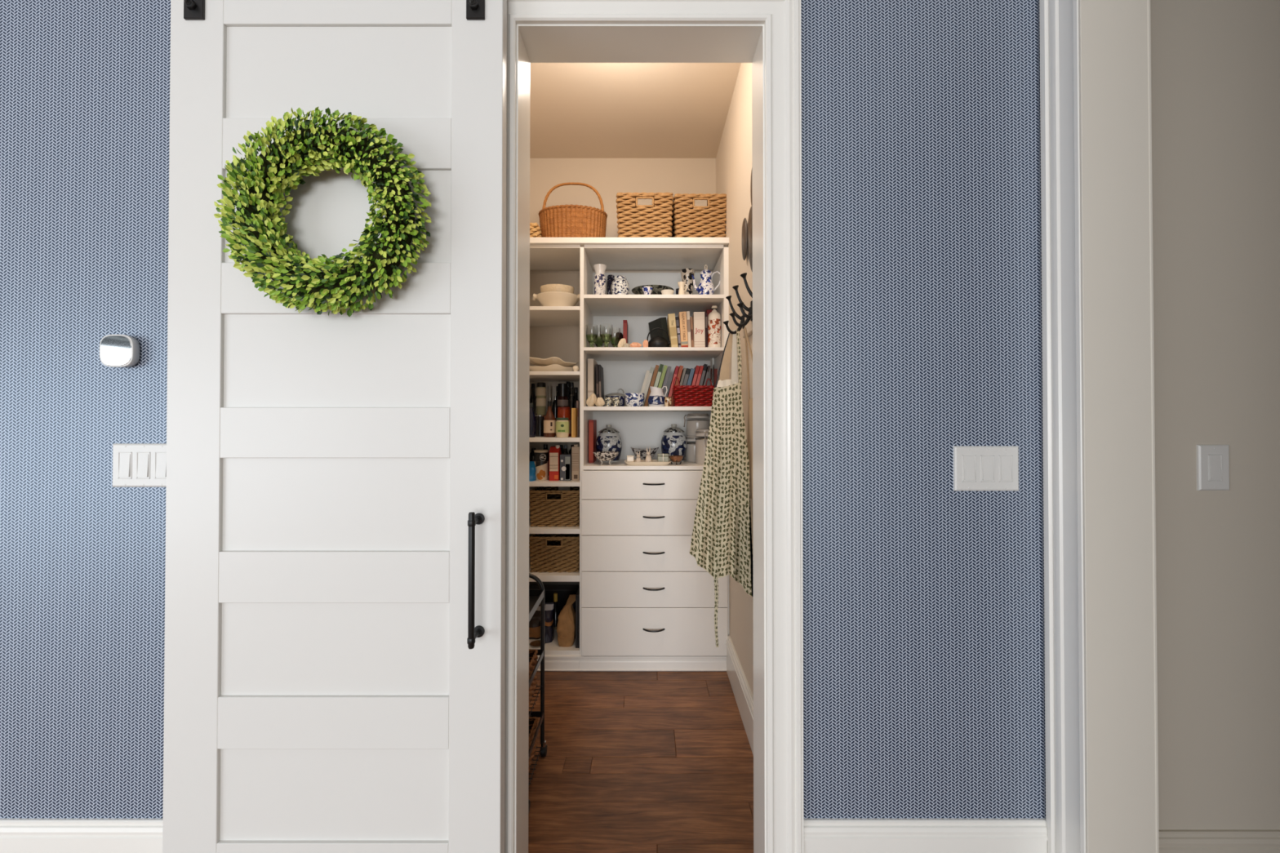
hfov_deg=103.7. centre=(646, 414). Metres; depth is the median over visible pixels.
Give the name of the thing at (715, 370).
book
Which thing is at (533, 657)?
basket
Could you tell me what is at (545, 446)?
bottle
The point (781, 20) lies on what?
trim
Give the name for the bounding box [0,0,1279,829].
wall
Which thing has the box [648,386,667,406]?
pitcher
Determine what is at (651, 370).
book
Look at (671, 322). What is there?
book
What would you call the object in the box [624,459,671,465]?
platter
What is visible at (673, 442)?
jar
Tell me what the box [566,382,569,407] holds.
bottle
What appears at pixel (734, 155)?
wall
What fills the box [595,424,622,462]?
jar
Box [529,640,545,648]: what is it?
steel pot
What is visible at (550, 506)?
storage basket
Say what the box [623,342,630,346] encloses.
seashell
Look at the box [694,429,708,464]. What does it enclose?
canister
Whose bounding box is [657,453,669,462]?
glass box
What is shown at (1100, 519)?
trim
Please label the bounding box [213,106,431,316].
boxwood wreath
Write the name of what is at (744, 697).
baseboard
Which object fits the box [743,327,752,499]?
apron
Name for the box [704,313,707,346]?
book
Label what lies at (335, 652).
door
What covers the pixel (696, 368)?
book
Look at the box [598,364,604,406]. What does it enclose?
book
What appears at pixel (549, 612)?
snack bag
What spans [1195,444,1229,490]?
light switch
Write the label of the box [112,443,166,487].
light switch
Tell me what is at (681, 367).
book
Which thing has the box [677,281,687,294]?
pitcher
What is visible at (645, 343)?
seashell
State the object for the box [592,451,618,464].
footed bowl
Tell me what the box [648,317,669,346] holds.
book
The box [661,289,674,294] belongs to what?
dish
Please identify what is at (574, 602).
snack bag
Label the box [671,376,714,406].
wicker basket
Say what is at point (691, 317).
book
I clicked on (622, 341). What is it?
seashell
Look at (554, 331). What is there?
shelving unit
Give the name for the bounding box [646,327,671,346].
teapot
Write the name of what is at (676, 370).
book
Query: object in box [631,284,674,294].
serving bowl
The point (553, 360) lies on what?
platter
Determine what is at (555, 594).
bottle
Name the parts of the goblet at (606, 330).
stem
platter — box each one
[529,356,577,367]
[529,364,573,371]
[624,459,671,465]
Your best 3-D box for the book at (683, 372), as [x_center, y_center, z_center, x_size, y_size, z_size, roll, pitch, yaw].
[0.180,-0.146,2.771,0.068,0.214,0.141,0,-1,0]
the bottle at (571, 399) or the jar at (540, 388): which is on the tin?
the jar at (540, 388)
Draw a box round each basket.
[528,486,579,526]
[528,533,579,572]
[528,648,537,705]
[528,716,537,772]
[529,222,542,237]
[538,182,607,237]
[615,192,674,237]
[671,193,726,237]
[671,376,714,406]
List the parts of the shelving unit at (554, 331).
shelf, shelf, shelf, shelf, panel, panel, shelf, shelf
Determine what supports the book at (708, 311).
on the built-in cabinet
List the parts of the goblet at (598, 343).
stem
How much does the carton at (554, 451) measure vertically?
0.179 m
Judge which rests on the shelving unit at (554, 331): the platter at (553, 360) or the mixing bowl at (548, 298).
the mixing bowl at (548, 298)
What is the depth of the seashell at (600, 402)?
2.54 m
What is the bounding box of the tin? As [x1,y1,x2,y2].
[535,415,545,436]
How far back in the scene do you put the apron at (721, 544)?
1.93 m
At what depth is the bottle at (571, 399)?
2.73 m
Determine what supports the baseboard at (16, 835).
attached to the wall at (924, 637)
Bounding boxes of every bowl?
[532,291,579,306]
[586,324,598,334]
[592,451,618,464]
[597,325,599,336]
[600,324,613,334]
[612,327,620,337]
[624,392,644,406]
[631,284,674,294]
[642,286,653,294]
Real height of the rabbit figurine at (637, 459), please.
0.062 m
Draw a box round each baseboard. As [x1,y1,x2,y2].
[0,818,163,852]
[725,635,753,755]
[804,818,1048,852]
[1158,829,1279,852]
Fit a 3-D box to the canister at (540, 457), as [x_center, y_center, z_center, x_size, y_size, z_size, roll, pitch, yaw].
[-0.545,0.258,2.596,0.072,0.154,0.076,0,-1,0]
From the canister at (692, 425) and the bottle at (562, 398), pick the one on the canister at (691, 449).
the canister at (692, 425)
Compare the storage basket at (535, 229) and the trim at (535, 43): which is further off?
the storage basket at (535, 229)
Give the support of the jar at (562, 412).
on the shelving unit at (554, 331)
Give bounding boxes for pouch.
[528,461,536,481]
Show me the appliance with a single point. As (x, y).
(564, 589)
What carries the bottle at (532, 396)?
on the shelving unit at (554, 331)
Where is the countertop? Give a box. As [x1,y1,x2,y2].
[582,458,703,470]
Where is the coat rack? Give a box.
[723,272,752,337]
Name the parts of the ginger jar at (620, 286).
lid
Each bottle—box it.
[528,403,535,437]
[528,448,536,462]
[529,383,535,408]
[533,395,537,415]
[542,444,549,475]
[543,400,555,437]
[547,386,552,411]
[552,395,557,435]
[553,592,559,629]
[556,383,568,407]
[560,444,564,453]
[563,444,568,453]
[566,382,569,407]
[568,382,574,435]
[573,387,577,408]
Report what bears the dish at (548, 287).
in the mixing bowl at (548, 298)
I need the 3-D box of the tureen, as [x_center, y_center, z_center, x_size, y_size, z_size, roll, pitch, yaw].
[-0.171,-0.092,2.751,0.123,0.105,0.123,0,-1,0]
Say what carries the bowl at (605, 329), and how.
on the goblet at (606, 330)
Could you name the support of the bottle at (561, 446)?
on the shelving unit at (554, 331)
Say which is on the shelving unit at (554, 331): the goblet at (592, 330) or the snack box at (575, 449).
the snack box at (575, 449)
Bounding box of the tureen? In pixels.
[604,388,625,406]
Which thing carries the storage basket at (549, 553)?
on the shelving unit at (554, 331)
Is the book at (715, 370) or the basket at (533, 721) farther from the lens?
the book at (715, 370)
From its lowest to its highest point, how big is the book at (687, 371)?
0.212 m
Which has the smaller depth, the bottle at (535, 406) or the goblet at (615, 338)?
the goblet at (615, 338)
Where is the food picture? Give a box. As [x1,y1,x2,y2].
[536,469,545,479]
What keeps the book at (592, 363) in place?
on the built-in cabinet
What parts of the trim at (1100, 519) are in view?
casing leg, casing leg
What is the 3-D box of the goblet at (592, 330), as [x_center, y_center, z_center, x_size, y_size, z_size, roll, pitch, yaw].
[-0.285,-0.400,2.604,0.065,0.129,0.065,0,-1,0]
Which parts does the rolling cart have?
tier rail, tier rail, tier rail, frame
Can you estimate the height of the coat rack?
0.165 m
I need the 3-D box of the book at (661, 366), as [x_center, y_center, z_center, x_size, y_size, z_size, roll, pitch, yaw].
[0.048,-0.157,2.776,0.084,0.235,0.152,0,-1,0]
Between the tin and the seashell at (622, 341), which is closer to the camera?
the seashell at (622, 341)
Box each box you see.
[560,453,571,480]
[571,408,577,437]
[626,455,634,462]
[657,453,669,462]
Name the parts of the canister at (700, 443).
lid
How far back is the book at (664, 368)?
2.70 m
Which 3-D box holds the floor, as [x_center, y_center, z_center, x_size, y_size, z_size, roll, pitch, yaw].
[-0.200,1.260,-0.553,8.400,0.060,7.180,0,-1,0]
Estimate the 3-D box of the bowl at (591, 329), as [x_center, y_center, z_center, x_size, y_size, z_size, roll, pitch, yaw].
[-0.285,-0.417,2.604,0.065,0.095,0.065,0,-1,0]
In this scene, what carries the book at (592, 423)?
on the built-in cabinet
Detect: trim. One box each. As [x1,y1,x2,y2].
[504,0,804,852]
[514,24,766,852]
[1039,0,1159,852]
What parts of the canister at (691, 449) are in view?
lid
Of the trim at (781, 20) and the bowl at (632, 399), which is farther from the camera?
the bowl at (632, 399)
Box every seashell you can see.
[586,393,596,406]
[595,397,604,406]
[617,337,626,346]
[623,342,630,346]
[630,342,641,346]
[642,339,648,346]
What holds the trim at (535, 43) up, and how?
attached to the wall at (924, 637)
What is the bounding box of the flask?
[707,305,720,346]
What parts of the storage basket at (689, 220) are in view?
grip trim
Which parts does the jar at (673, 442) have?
lid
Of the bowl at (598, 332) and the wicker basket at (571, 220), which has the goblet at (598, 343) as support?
the bowl at (598, 332)
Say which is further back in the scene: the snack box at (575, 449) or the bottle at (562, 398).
the bottle at (562, 398)
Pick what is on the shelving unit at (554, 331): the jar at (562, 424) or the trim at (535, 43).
the jar at (562, 424)
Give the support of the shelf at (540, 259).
on the built-in cabinet
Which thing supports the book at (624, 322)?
on the built-in cabinet
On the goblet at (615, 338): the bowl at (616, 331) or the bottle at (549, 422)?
the bowl at (616, 331)
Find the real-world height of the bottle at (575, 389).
0.275 m
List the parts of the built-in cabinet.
panel, drawer, drawer, drawer, shelf, panel, handle, handle, handle, shelf, shelf, handle, handle, drawer, drawer, panel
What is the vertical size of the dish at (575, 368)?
0.034 m
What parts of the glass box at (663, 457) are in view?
lid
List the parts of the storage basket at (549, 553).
grip trim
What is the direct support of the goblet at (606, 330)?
on the built-in cabinet
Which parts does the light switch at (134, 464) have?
switch frame, switch frame, switch frame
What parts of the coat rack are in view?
rail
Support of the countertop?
on the built-in cabinet
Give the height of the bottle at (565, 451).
0.172 m
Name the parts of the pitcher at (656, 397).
oval frame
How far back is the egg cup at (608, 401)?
2.57 m
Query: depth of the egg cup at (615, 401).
2.57 m
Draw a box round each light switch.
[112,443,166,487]
[953,445,1018,490]
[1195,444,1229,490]
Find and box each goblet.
[586,324,598,346]
[595,325,603,346]
[600,324,613,346]
[610,327,620,346]
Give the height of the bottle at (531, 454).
0.149 m
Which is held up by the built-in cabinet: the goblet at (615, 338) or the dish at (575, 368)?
the goblet at (615, 338)
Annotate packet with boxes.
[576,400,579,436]
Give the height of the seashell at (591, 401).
0.067 m
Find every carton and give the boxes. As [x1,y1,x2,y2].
[549,444,561,480]
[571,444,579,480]
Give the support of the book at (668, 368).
on the built-in cabinet
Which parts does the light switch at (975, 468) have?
switch frame, switch frame, switch frame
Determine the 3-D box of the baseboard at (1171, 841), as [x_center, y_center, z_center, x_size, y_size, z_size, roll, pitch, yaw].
[2.071,1.142,1.246,1.857,0.211,0.018,0,-1,0]
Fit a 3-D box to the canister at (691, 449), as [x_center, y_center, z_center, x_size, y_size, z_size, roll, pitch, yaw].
[0.269,0.186,2.788,0.116,0.140,0.116,0,-1,-39]
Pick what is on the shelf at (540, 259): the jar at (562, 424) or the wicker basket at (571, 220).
the wicker basket at (571, 220)
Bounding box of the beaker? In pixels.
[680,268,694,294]
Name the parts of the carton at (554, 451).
panel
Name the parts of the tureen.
lid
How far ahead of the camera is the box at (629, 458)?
2.55 m
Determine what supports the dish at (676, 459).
on the built-in cabinet
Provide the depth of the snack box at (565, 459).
2.56 m
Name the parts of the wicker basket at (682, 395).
loop handle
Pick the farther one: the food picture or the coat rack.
the food picture
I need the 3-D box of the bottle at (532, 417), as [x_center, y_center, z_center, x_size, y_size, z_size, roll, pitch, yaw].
[-0.592,0.027,2.570,0.045,0.175,0.045,0,-1,0]
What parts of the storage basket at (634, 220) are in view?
grip trim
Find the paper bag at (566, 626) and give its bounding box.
[556,594,575,647]
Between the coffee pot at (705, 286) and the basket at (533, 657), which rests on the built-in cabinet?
the coffee pot at (705, 286)
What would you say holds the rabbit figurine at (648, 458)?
on the platter at (654, 462)
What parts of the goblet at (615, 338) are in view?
stem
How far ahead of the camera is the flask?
2.57 m
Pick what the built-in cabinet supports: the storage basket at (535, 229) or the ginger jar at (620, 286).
the ginger jar at (620, 286)
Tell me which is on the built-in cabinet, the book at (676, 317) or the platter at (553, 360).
the book at (676, 317)
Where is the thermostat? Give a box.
[99,334,139,367]
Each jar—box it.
[536,382,546,415]
[555,417,568,437]
[557,407,570,436]
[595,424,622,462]
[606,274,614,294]
[611,275,629,294]
[661,424,687,462]
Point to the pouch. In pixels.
(531, 464)
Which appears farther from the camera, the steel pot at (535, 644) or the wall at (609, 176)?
the wall at (609, 176)
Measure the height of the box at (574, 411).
0.149 m
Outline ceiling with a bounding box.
[529,62,741,158]
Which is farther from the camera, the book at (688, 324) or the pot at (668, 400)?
the book at (688, 324)
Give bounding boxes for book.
[587,358,597,406]
[588,419,596,462]
[595,364,599,406]
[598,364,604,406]
[622,320,627,343]
[640,369,649,393]
[642,366,654,406]
[644,364,658,406]
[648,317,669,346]
[648,364,663,406]
[657,364,667,388]
[662,366,671,392]
[666,313,678,346]
[667,365,679,396]
[671,365,683,406]
[673,368,686,405]
[675,316,680,346]
[677,311,688,346]
[682,368,690,386]
[686,311,691,346]
[686,368,694,385]
[689,316,693,346]
[690,365,699,386]
[692,311,705,346]
[694,365,703,386]
[698,364,707,385]
[702,365,710,385]
[704,309,712,315]
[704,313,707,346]
[714,368,717,387]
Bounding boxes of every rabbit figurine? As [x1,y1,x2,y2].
[635,451,641,462]
[644,447,652,462]
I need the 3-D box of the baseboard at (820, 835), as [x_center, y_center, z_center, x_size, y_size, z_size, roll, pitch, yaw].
[0.699,1.129,1.250,0.622,0.236,0.018,0,-1,0]
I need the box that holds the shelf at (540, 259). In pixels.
[529,237,728,270]
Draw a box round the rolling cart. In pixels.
[528,573,546,813]
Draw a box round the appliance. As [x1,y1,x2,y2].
[528,582,579,613]
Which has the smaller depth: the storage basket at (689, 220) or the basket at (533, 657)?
the basket at (533, 657)
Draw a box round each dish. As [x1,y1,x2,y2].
[540,284,573,293]
[573,365,578,371]
[631,447,658,459]
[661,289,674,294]
[669,455,683,464]
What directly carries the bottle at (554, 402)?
on the shelving unit at (554, 331)
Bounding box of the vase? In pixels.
[593,263,606,294]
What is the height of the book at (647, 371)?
0.202 m
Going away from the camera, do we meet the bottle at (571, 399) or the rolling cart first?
the rolling cart
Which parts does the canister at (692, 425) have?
lid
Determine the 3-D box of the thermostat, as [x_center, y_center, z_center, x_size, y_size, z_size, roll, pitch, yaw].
[-1.318,-0.160,1.259,0.085,0.082,0.025,0,-1,0]
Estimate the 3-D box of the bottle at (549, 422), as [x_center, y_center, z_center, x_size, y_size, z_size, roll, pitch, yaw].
[-0.499,0.022,2.580,0.062,0.185,0.062,0,-1,0]
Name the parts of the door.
rail, rail, rail, panel, rail, panel, rail, panel, rail, panel, rail, panel, panel, handle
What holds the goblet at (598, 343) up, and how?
on the built-in cabinet
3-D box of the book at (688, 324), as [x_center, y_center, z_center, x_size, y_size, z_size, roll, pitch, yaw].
[0.216,-0.434,2.669,0.025,0.198,0.172,0,-1,0]
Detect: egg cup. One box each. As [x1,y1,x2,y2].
[604,397,612,406]
[612,397,619,406]
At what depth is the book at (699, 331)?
2.57 m
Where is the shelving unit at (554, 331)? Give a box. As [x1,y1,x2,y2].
[528,244,580,671]
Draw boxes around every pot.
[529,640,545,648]
[664,396,671,406]
[691,264,719,294]
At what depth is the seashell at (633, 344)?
2.54 m
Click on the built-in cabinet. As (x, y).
(646, 603)
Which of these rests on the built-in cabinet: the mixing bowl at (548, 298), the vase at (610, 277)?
the vase at (610, 277)
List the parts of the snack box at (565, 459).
panel, panel white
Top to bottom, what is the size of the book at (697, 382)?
0.226 m
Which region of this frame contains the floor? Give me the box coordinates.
[528,671,753,852]
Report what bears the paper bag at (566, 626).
on the shelving unit at (554, 331)
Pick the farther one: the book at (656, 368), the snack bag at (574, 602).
the book at (656, 368)
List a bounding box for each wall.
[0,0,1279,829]
[529,158,715,272]
[715,62,753,696]
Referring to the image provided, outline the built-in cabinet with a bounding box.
[578,244,728,671]
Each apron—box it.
[689,328,753,647]
[715,333,733,386]
[743,327,752,499]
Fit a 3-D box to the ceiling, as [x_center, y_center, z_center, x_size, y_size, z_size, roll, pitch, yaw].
[-0.156,-1.573,2.236,1.328,0.100,1.660,0,-1,0]
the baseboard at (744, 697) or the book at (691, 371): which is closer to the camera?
the baseboard at (744, 697)
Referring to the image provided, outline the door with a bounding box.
[162,0,506,852]
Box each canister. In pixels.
[533,449,548,480]
[683,413,709,435]
[685,435,706,462]
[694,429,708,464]
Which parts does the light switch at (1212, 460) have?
switch frame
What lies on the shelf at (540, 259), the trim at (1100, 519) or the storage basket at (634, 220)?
the storage basket at (634, 220)
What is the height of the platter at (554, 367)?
0.043 m
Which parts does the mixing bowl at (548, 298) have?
lobe handle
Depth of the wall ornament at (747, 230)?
1.87 m
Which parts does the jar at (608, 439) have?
lid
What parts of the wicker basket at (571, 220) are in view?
hoop handle, hoop handle, hoop handle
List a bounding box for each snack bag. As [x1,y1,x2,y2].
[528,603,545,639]
[544,602,555,643]
[572,600,575,611]
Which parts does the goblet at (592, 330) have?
stem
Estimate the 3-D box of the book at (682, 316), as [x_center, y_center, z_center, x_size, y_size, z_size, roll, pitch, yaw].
[0.189,-0.432,2.663,0.046,0.194,0.182,0,-1,0]
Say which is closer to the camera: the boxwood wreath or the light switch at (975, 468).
the boxwood wreath
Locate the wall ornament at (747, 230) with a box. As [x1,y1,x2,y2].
[741,170,752,271]
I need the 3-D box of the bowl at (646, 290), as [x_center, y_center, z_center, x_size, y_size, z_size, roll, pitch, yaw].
[0.003,-0.627,2.587,0.055,0.057,0.055,0,-1,0]
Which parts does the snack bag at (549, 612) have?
printed panel, printed panel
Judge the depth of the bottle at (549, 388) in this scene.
2.82 m
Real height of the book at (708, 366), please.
0.226 m
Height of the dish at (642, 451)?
0.079 m
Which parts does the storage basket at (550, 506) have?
grip trim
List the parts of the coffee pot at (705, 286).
spout, lid, handle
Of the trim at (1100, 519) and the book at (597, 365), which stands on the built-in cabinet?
the book at (597, 365)

